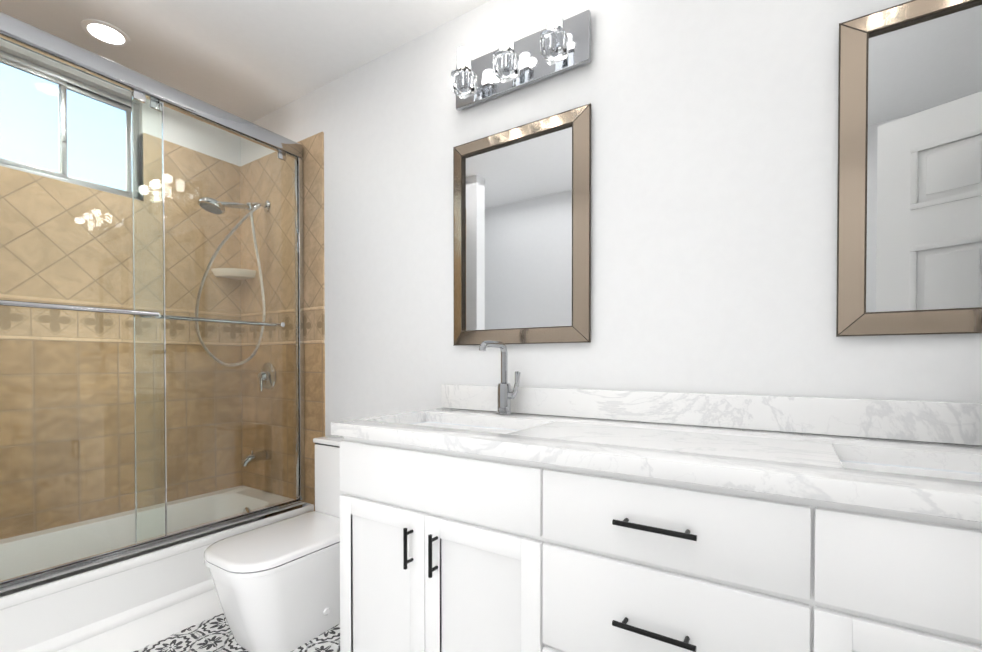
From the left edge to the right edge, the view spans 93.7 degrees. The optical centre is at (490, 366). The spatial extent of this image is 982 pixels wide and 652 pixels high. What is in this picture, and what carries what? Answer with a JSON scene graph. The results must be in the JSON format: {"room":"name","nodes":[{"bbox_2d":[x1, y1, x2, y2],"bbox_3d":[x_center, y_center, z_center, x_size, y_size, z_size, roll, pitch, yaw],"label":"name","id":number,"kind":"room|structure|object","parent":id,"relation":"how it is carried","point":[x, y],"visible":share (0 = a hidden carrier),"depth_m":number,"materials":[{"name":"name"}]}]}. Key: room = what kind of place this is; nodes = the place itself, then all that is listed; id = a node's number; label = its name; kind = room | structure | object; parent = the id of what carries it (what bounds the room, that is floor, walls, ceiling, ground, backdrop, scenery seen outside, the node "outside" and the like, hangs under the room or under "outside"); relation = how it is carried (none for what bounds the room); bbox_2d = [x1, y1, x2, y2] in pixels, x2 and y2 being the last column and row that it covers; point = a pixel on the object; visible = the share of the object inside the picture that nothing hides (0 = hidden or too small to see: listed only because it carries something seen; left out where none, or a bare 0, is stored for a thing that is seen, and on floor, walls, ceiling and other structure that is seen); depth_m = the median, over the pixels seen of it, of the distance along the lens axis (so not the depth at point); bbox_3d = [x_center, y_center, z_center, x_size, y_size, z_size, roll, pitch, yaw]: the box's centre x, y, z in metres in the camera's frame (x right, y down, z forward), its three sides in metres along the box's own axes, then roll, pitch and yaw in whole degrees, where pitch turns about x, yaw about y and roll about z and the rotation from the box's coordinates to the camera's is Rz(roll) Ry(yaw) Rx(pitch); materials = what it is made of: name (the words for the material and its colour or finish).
{"room":"bathroom","nodes":[
{"label":"bathroom","id":0,"kind":"room"},
{"bbox_2d":[0,39,240,200],"bbox_3d":[-2.190,-0.198,1.928,0.120,2.500,2.230,0,1,33],"label":"wall","id":1,"kind":"structure","parent":0,"point":[213,147],"depth_m":2.49,"materials":[{"name":"paint"}]},
{"bbox_2d":[0,50,139,199],"bbox_3d":[-2.020,-1.113,2.171,0.048,0.515,0.600,0,1,33],"label":"sliding window","id":2,"kind":"structure","parent":1,"relation":"in","point":[37,69],"depth_m":2.18,"materials":[{"name":"silver metal"}]},
{"bbox_2d":[0,133,241,539],"bbox_3d":[-1.946,-0.082,2.248,0.090,2.260,1.410,0,1,33],"label":"wall tile","id":3,"kind":"structure","parent":1,"relation":"attached to","point":[67,344],"depth_m":2.29,"materials":[{"name":"beige tile"}]},
{"bbox_2d":[211,268,255,279],"bbox_3d":[-1.503,-0.547,2.693,0.170,0.040,0.170,0,1,33],"label":"soap shelf","id":4,"kind":"object","parent":3,"relation":"attached to","point":[230,274],"depth_m":2.67,"materials":[{"name":"beige ceramic"}]},
{"bbox_2d":[134,612,339,651],"bbox_3d":[-0.485,1.114,0.897,4.460,0.100,2.700,0,1,33],"label":"floor","id":5,"kind":"structure","parent":0,"point":[213,634],"depth_m":1.77,"materials":[{"name":"tile"}]},
{"bbox_2d":[0,485,313,651],"bbox_3d":[-1.580,0.894,2.027,0.785,0.315,1.396,0,1,33],"label":"bathtub","id":6,"kind":"object","parent":5,"relation":"on","point":[135,601],"visible":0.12,"depth_m":1.86,"materials":[{"name":"white ceramic"}]},
{"bbox_2d":[0,11,304,590],"bbox_3d":[-1.397,-0.218,1.893,0.137,1.909,1.390,0,1,33],"label":"shower door","id":7,"kind":"structure","parent":6,"relation":"on","point":[140,87],"depth_m":1.90,"materials":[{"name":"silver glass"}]},
{"bbox_2d":[204,435,343,651],"bbox_3d":[-0.771,0.692,1.909,0.378,0.721,0.702,0,1,33],"label":"toilet","id":8,"kind":"object","parent":5,"relation":"on","point":[277,586],"visible":0.5,"depth_m":1.71,"materials":[{"name":"white ceramic"}]},
{"bbox_2d":[331,432,981,651],"bbox_3d":[0.479,0.642,1.157,1.960,0.838,0.594,0,1,33],"label":"bathroom vanity","id":9,"kind":"object","parent":5,"relation":"on","point":[538,519],"depth_m":0.97,"materials":[{"name":"white paint"}]},
{"bbox_2d":[331,408,981,515],"bbox_3d":[0.484,0.201,1.160,2.004,0.040,0.574,0,1,33],"label":"countertop","id":10,"kind":"structure","parent":9,"relation":"on","point":[797,461],"depth_m":1.04,"materials":[{"name":"white stone"}]},
{"bbox_2d":[399,416,526,431],"bbox_3d":[-0.105,0.284,1.515,0.590,0.157,0.345,0,1,33],"label":"sink","id":11,"kind":"object","parent":10,"relation":"in","point":[479,424],"depth_m":1.67,"materials":[{"name":"white ceramic"}]},
{"bbox_2d":[479,340,520,414],"bbox_3d":[0.030,0.041,1.630,0.099,0.266,0.184,0,1,33],"label":"faucet","id":12,"kind":"object","parent":10,"relation":"on","point":[505,395],"visible":1,"depth_m":1.67,"materials":[{"name":"silver metal"}]},
{"bbox_2d":[839,452,981,479],"bbox_3d":[0.958,0.292,0.821,0.590,0.157,0.345,0,1,33],"label":"sink","id":13,"kind":"object","parent":10,"relation":"in","point":[932,467],"depth_m":1.01,"materials":[{"name":"white ceramic"}]},
{"bbox_2d":[0,0,489,121],"bbox_3d":[-0.485,-1.485,0.866,4.460,0.100,2.700,0,1,33],"label":"ceiling","id":14,"kind":"structure","parent":0,"point":[251,60],"depth_m":2.02,"materials":[{"name":"paint"}]},
{"bbox_2d":[81,19,129,46],"bbox_3d":[-1.669,-1.444,1.998,0.164,0.008,0.164,0,1,33],"label":"recessed light","id":15,"kind":"object","parent":14,"relation":"in","point":[105,32],"visible":1,"depth_m":1.99,"materials":[{"name":"white"}]},
{"bbox_2d":[241,0,981,435],"bbox_3d":[0.123,-0.197,1.822,4.110,2.500,0.120,0,1,33],"label":"wall","id":16,"kind":"structure","parent":0,"point":[713,184],"depth_m":1.50,"materials":[{"name":"paint"}]},
{"bbox_2d":[240,132,324,517],"bbox_3d":[-1.198,-0.086,2.605,0.784,2.260,0.015,0,1,33],"label":"wall tile","id":17,"kind":"structure","parent":16,"relation":"attached to","point":[314,285],"depth_m":2.58,"materials":[{"name":"beige tile"}]},
{"bbox_2d":[195,197,270,365],"bbox_3d":[-1.387,-0.476,2.493,0.370,0.950,0.220,0,1,-32],"label":"shower head","id":18,"kind":"object","parent":17,"relation":"attached to","point":[220,205],"depth_m":2.50},
{"bbox_2d":[241,449,271,466],"bbox_3d":[-1.329,0.511,2.598,0.060,0.084,0.160,0,1,33],"label":"tub spout","id":19,"kind":"object","parent":17,"relation":"attached to","point":[245,462],"depth_m":2.58,"materials":[{"name":"silver metal"}]},
{"bbox_2d":[258,362,275,390],"bbox_3d":[-1.302,0.058,2.634,0.156,0.164,0.062,0,1,33],"label":"shower valve","id":20,"kind":"object","parent":17,"relation":"attached to","point":[266,373],"depth_m":2.63,"materials":[{"name":"silver metal"}]},
{"bbox_2d":[451,1,590,110],"bbox_3d":[0.070,-1.130,1.681,0.570,0.170,0.128,0,1,33],"label":"light","id":21,"kind":"object","parent":16,"relation":"attached to","point":[558,44],"visible":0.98,"depth_m":1.66,"materials":[{"name":"silver metal"}]},
{"bbox_2d":[453,103,590,345],"bbox_3d":[0.089,-0.494,1.734,0.592,0.818,0.030,0,1,33],"label":"mirror","id":22,"kind":"object","parent":16,"relation":"attached to","point":[522,228],"visible":1,"depth_m":1.71,"materials":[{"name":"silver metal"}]},
{"bbox_2d":[441,384,981,443],"bbox_3d":[0.635,0.130,1.391,2.004,0.098,0.022,0,1,33],"label":"backsplash","id":23,"kind":"structure","parent":16,"relation":"attached to","point":[945,422],"depth_m":1.30,"materials":[{"name":"white stone"}]},
{"bbox_2d":[836,0,981,336],"bbox_3d":[1.153,-0.485,1.040,0.592,0.818,0.030,0,1,33],"label":"mirror","id":24,"kind":"object","parent":16,"relation":"attached to","point":[909,225],"visible":0.94,"depth_m":1.12,"materials":[{"name":"silver metal"}]}
]}

